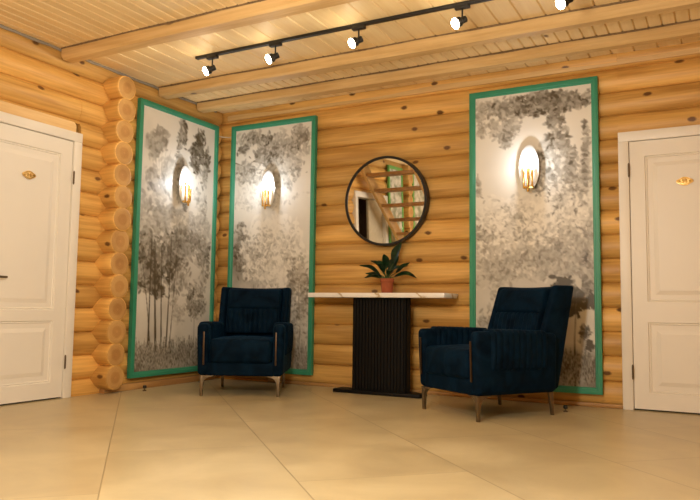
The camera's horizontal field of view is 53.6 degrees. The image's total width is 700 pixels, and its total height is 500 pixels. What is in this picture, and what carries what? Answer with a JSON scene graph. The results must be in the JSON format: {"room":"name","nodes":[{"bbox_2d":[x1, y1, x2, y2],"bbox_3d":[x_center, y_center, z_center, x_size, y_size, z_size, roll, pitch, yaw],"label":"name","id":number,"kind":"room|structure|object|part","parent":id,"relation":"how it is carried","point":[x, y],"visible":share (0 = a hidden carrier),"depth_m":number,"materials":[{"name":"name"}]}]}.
{"room":"hotel lobby","nodes":[
{"label":"hotel lobby","id":0,"kind":"room"},
{"bbox_2d":[0,28,222,396],"bbox_3d":[-3.401,-0.394,3.522,0.220,2.735,8.307,-2,-5,28],"label":"wall","id":1,"kind":"structure","parent":0,"point":[34,75],"depth_m":5.64,"materials":[{"name":"brown wood"}]},
{"bbox_2d":[0,100,75,131],"bbox_3d":[-2.465,-1.022,5.135,0.064,0.080,1.013,-2,-5,28],"label":"trim","id":2,"kind":"structure","parent":1,"relation":"attached to","point":[6,107],"depth_m":5.24,"materials":[{"name":"brown wood"}]},
{"bbox_2d":[0,111,82,404],"bbox_3d":[-2.444,0.071,5.113,0.181,2.100,0.968,-2,-5,28],"label":"door","id":3,"kind":"structure","parent":1,"relation":"in","point":[40,163],"depth_m":5.21,"materials":[{"name":"white wood"}]},
{"bbox_2d":[0,24,216,112],"bbox_3d":[-2.063,-1.542,5.865,0.032,0.027,2.901,-2,-5,28],"label":"trim","id":4,"kind":"structure","parent":1,"relation":"attached to","point":[1,26],"depth_m":5.75,"materials":[{"name":"brown wood"}]},
{"bbox_2d":[99,375,214,392],"bbox_3d":[-1.710,1.209,6.328,0.065,0.055,1.427,-2,-5,28],"label":"baseboard","id":5,"kind":"structure","parent":1,"relation":"attached to","point":[178,380],"depth_m":6.22,"materials":[{"name":"brown wood"}]},
{"bbox_2d":[127,98,218,378],"bbox_3d":[-1.630,-0.081,6.532,0.042,2.465,1.088,-2,-5,28],"label":"wall panel","id":6,"kind":"object","parent":1,"relation":"attached to","point":[172,285],"visible":0.94,"depth_m":6.44,"materials":[{"name":"paper"}]},
{"bbox_2d":[179,166,191,205],"bbox_3d":[-1.566,-0.609,6.577,0.123,0.390,0.120,2,-5,-18],"label":"wall sconce","id":7,"kind":"object","parent":6,"relation":"attached to","point":[185,186],"visible":1,"depth_m":6.55,"materials":[{"name":"white glass"}]},
{"bbox_2d":[90,76,135,389],"bbox_3d":[-2.055,-0.157,5.860,0.346,2.631,0.218,-2,-5,28],"label":"wall","id":8,"kind":"structure","parent":0,"point":[120,110],"depth_m":5.76,"materials":[{"name":"brown wood"}]},
{"bbox_2d":[0,378,699,499],"bbox_3d":[-0.462,0.920,1.878,9.638,0.080,8.807,-2,-5,28],"label":"floor","id":9,"kind":"structure","parent":0,"point":[237,440],"depth_m":3.58,"materials":[{"name":"tile"}]},
{"bbox_2d":[197,287,292,396],"bbox_3d":[-0.882,0.769,6.056,0.751,0.908,0.930,1,-5,1],"label":"armchair","id":10,"kind":"object","parent":9,"relation":"on","point":[252,335],"visible":1,"depth_m":5.72,"materials":[{"name":"blue fabric"}]},
{"bbox_3d":[-1.192,0.837,5.965,0.101,0.420,0.702,1,-5,1],"label":"arm","id":11,"kind":"part","parent":10,"relation":"part of","materials":[{"name":"blue fabric"}]},
{"bbox_3d":[-1.168,1.106,5.673,0.112,0.166,0.121,1,-5,1],"label":"leg","id":12,"kind":"part","parent":10,"relation":"part of","materials":[{"name":"brown metal"}]},
{"bbox_3d":[-1.159,1.158,6.289,0.022,0.166,0.044,1,-5,1],"label":"leg","id":13,"kind":"part","parent":10,"relation":"part of","materials":[{"name":"brown metal"}]},
{"bbox_2d":[209,336,272,363],"bbox_3d":[-0.887,0.835,5.864,0.500,0.214,0.558,1,-5,1],"label":"seat cushion","id":14,"kind":"object","parent":10,"relation":"on","point":[226,349],"depth_m":5.60,"materials":[{"name":"blue fabric"}]},
{"bbox_2d":[226,289,281,332],"bbox_3d":[-0.874,0.555,6.318,0.481,0.400,0.214,1,-5,1],"label":"cushion","id":15,"kind":"object","parent":10,"relation":"on","point":[247,310],"depth_m":6.27,"materials":[{"name":"blue fabric"}]},
{"bbox_3d":[-0.876,0.701,6.313,0.635,0.728,0.430,1,-5,1],"label":"backrest","id":16,"kind":"part","parent":10,"relation":"part of","materials":[{"name":"blue fabric"}]},
{"bbox_3d":[-0.622,1.112,5.661,0.112,0.166,0.121,1,-5,1],"label":"leg","id":17,"kind":"part","parent":10,"relation":"part of","materials":[{"name":"brown metal"}]},
{"bbox_3d":[-0.579,0.844,5.952,0.101,0.420,0.702,1,-5,1],"label":"arm","id":18,"kind":"part","parent":10,"relation":"part of","materials":[{"name":"blue fabric"}]},
{"bbox_3d":[-0.605,1.164,6.277,0.022,0.166,0.044,1,-5,1],"label":"leg","id":19,"kind":"part","parent":10,"relation":"part of","materials":[{"name":"brown metal"}]},
{"bbox_2d":[308,293,457,398],"bbox_3d":[0.263,0.802,5.963,1.283,0.858,0.335,-2,-5,28],"label":"console table","id":20,"kind":"object","parent":9,"relation":"on","point":[381,321],"visible":0.99,"depth_m":5.87,"materials":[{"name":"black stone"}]},
{"bbox_3d":[0.247,1.211,5.891,0.810,0.030,0.170,-2,-5,28],"label":"plate","id":21,"kind":"part","parent":20,"relation":"part of","materials":[{"name":"black paint"}]},
{"bbox_2d":[359,242,415,292],"bbox_3d":[0.319,0.149,5.984,0.430,0.447,0.286,-3,-6,37],"label":"potted plant","id":22,"kind":"object","parent":20,"relation":"on","point":[386,282],"visible":0.99,"depth_m":5.97,"materials":[{"name":"green plant"}]},
{"bbox_3d":[0.320,0.309,5.974,0.124,0.126,0.124,-2,-5,28],"label":"pot","id":23,"kind":"part","parent":22,"relation":"part of","materials":[{"name":"ceramic"}]},
{"bbox_2d":[418,285,572,421],"bbox_3d":[1.048,0.706,4.997,0.930,0.908,0.751,3,-5,-28],"label":"armchair","id":24,"kind":"object","parent":9,"relation":"on","point":[521,348],"visible":1,"depth_m":4.77,"materials":[{"name":"blue fabric"}]},
{"bbox_3d":[0.598,1.076,5.040,0.121,0.166,0.112,3,-5,-28],"label":"leg","id":25,"kind":"part","parent":24,"relation":"part of","materials":[{"name":"brown metal"}]},
{"bbox_3d":[0.823,0.801,5.218,0.702,0.420,0.101,3,-5,-28],"label":"arm","id":26,"kind":"part","parent":24,"relation":"part of","materials":[{"name":"blue fabric"}]},
{"bbox_2d":[425,344,469,378],"bbox_3d":[0.882,0.777,4.904,0.558,0.214,0.500,3,-5,-28],"label":"seat cushion","id":27,"kind":"object","parent":24,"relation":"on","point":[442,361],"depth_m":4.76,"materials":[{"name":"blue fabric"}]},
{"bbox_3d":[0.853,1.039,4.558,0.121,0.166,0.112,3,-5,-28],"label":"leg","id":28,"kind":"part","parent":24,"relation":"part of","materials":[{"name":"brown wood"}]},
{"bbox_3d":[1.143,1.108,5.330,0.044,0.166,0.022,3,-5,-28],"label":"leg","id":29,"kind":"part","parent":24,"relation":"part of","materials":[{"name":"brown metal"}]},
{"bbox_3d":[1.109,0.759,4.677,0.702,0.420,0.101,3,-5,-28],"label":"arm","id":30,"kind":"part","parent":24,"relation":"part of","materials":[{"name":"blue fabric"}]},
{"bbox_2d":[492,288,550,329],"bbox_3d":[1.266,0.483,5.129,0.214,0.400,0.481,3,-5,-28],"label":"cushion","id":31,"kind":"object","parent":24,"relation":"on","point":[517,308],"depth_m":5.06,"materials":[{"name":"blue fabric"}]},
{"bbox_3d":[1.270,0.629,5.120,0.430,0.728,0.635,3,-5,-28],"label":"backrest","id":32,"kind":"part","parent":24,"relation":"part of","materials":[{"name":"blue fabric"}]},
{"bbox_3d":[1.402,1.070,4.841,0.044,0.166,0.022,3,-5,-28],"label":"leg","id":33,"kind":"part","parent":24,"relation":"part of","materials":[{"name":"brown metal"}]},
{"bbox_2d":[0,0,699,113],"bbox_3d":[0.171,-1.884,1.849,8.138,0.050,8.507,-2,-5,28],"label":"ceiling","id":34,"kind":"structure","parent":0,"point":[58,23],"depth_m":5.07,"materials":[{"name":"beige wood"}]},
{"bbox_2d":[61,0,358,62],"bbox_3d":[1.205,-1.649,3.661,7.814,0.104,0.154,-2,-5,28],"label":"ceiling beam","id":35,"kind":"structure","parent":34,"relation":"attached to","point":[258,11],"depth_m":4.84,"materials":[{"name":"brown wood"}]},
{"bbox_2d":[195,0,491,59],"bbox_3d":[0.189,-1.596,4.840,3.245,0.022,0.036,-2,-5,28],"label":"track","id":36,"kind":"object","parent":34,"relation":"attached to","point":[471,2],"visible":1,"depth_m":4.95,"materials":[{"name":"black metal"}]},
{"bbox_2d":[202,55,218,75],"bbox_3d":[-1.113,-1.466,5.507,0.116,0.162,0.098,-2,-5,28],"label":"track spotlight","id":37,"kind":"object","parent":36,"relation":"attached to","point":[207,70],"visible":1,"depth_m":5.50,"materials":[{"name":"black metal"}]},
{"bbox_3d":[-1.148,-1.419,5.501,0.047,0.065,0.072,2,-5,-13],"label":"bulb","id":38,"kind":"part","parent":37,"relation":"part of","materials":[{"name":"white glass"}]},
{"bbox_2d":[265,42,281,63],"bbox_3d":[-0.580,-1.483,5.222,0.116,0.162,0.098,-2,-5,28],"label":"track spotlight","id":39,"kind":"object","parent":36,"relation":"attached to","point":[270,58],"visible":1,"depth_m":5.21,"materials":[{"name":"black metal"}]},
{"bbox_3d":[-0.615,-1.436,5.215,0.047,0.065,0.072,2,-5,-13],"label":"bulb","id":40,"kind":"part","parent":39,"relation":"part of","materials":[{"name":"white glass"}]},
{"bbox_2d":[348,25,365,47],"bbox_3d":[0.046,-1.503,4.887,0.116,0.162,0.098,-2,-5,28],"label":"track spotlight","id":41,"kind":"object","parent":36,"relation":"attached to","point":[353,42],"visible":1,"depth_m":4.88,"materials":[{"name":"black metal"}]},
{"bbox_3d":[0.011,-1.456,4.880,0.047,0.065,0.072,2,-5,-13],"label":"bulb","id":42,"kind":"part","parent":41,"relation":"part of","materials":[{"name":"white glass"}]},
{"bbox_2d":[451,3,469,28],"bbox_3d":[0.720,-1.524,4.526,0.116,0.162,0.098,-2,-5,28],"label":"track spotlight","id":43,"kind":"object","parent":36,"relation":"attached to","point":[457,22],"visible":1,"depth_m":4.52,"materials":[{"name":"black metal"}]},
{"bbox_3d":[0.685,-1.477,4.520,0.047,0.065,0.072,2,-5,-13],"label":"bulb","id":44,"kind":"part","parent":43,"relation":"part of","materials":[{"name":"white glass"}]},
{"bbox_2d":[556,0,573,8],"bbox_3d":[1.310,-1.543,4.210,0.116,0.162,0.098,-2,-5,28],"label":"track spotlight","id":45,"kind":"object","parent":36,"relation":"attached to","point":[560,4],"visible":1,"depth_m":4.19,"materials":[{"name":"black metal"}]},
{"bbox_3d":[1.276,-1.496,4.204,0.047,0.065,0.072,2,-5,-13],"label":"bulb","id":46,"kind":"part","parent":45,"relation":"part of","materials":[{"name":"white glass"}]},
{"bbox_2d":[159,0,699,98],"bbox_3d":[1.710,-1.565,4.599,7.814,0.101,0.149,-2,-5,28],"label":"ceiling beam","id":47,"kind":"structure","parent":34,"relation":"attached to","point":[627,9],"depth_m":5.11,"materials":[{"name":"brown wood"}]},
{"bbox_2d":[197,19,699,112],"bbox_3d":[1.958,-1.524,5.061,7.814,0.098,0.144,-2,-5,28],"label":"ceiling beam","id":48,"kind":"structure","parent":34,"relation":"attached to","point":[690,28],"depth_m":5.56,"materials":[{"name":"brown wood"}]},
{"bbox_2d":[214,41,699,404],"bbox_3d":[2.163,-0.165,5.364,8.238,2.735,0.220,-2,-5,28],"label":"wall","id":49,"kind":"structure","parent":0,"point":[430,131],"depth_m":6.04,"materials":[{"name":"brown wood"}]},
{"bbox_2d":[227,115,317,374],"bbox_3d":[-0.779,-0.048,6.785,1.004,2.465,0.042,-2,-5,28],"label":"wall panel","id":50,"kind":"object","parent":49,"relation":"attached to","point":[273,246],"visible":0.72,"depth_m":6.76,"materials":[{"name":"paper"}]},
{"bbox_2d":[261,170,274,208],"bbox_3d":[-0.803,-0.587,6.791,0.122,0.390,0.120,2,-5,-16],"label":"wall sconce","id":51,"kind":"object","parent":50,"relation":"attached to","point":[268,181],"visible":1,"depth_m":6.77,"materials":[{"name":"white glass"}]},
{"bbox_2d":[345,156,429,245],"bbox_3d":[0.322,-0.437,6.193,0.804,0.806,0.099,-2,-5,28],"label":"round mirror","id":52,"kind":"object","parent":49,"relation":"attached to","point":[387,199],"visible":1,"depth_m":6.16,"materials":[{"name":"black mirror"}]},
{"bbox_2d":[268,379,622,408],"bbox_3d":[0.626,1.221,5.951,3.221,0.030,0.019,-2,-5,28],"label":"baseboard","id":53,"kind":"structure","parent":49,"relation":"attached to","point":[576,403],"depth_m":5.61,"materials":[{"name":"brown wood"}]},
{"bbox_2d":[228,47,699,121],"bbox_3d":[2.120,-1.490,5.415,7.688,0.086,0.033,-2,-5,28],"label":"trim","id":54,"kind":"structure","parent":49,"relation":"attached to","point":[441,87],"depth_m":5.93,"materials":[{"name":"brown wood"}]},
{"bbox_2d":[469,76,602,394],"bbox_3d":[1.469,-0.119,5.582,1.041,2.465,0.042,-2,-5,28],"label":"wall panel","id":55,"kind":"object","parent":49,"relation":"attached to","point":[549,234],"visible":0.73,"depth_m":5.56,"materials":[{"name":"paper"}]},
{"bbox_2d":[519,145,538,191],"bbox_3d":[1.444,-0.655,5.588,0.122,0.390,0.120,2,-5,-16],"label":"wall sconce","id":56,"kind":"object","parent":55,"relation":"attached to","point":[529,160],"visible":1,"depth_m":5.57,"materials":[{"name":"white glass"}]},
{"bbox_2d":[618,124,699,413],"bbox_3d":[2.538,0.131,5.041,1.060,2.100,0.181,-2,-5,28],"label":"door","id":57,"kind":"structure","parent":49,"relation":"in","point":[659,169],"depth_m":5.13,"materials":[{"name":"white wood"}]}
]}

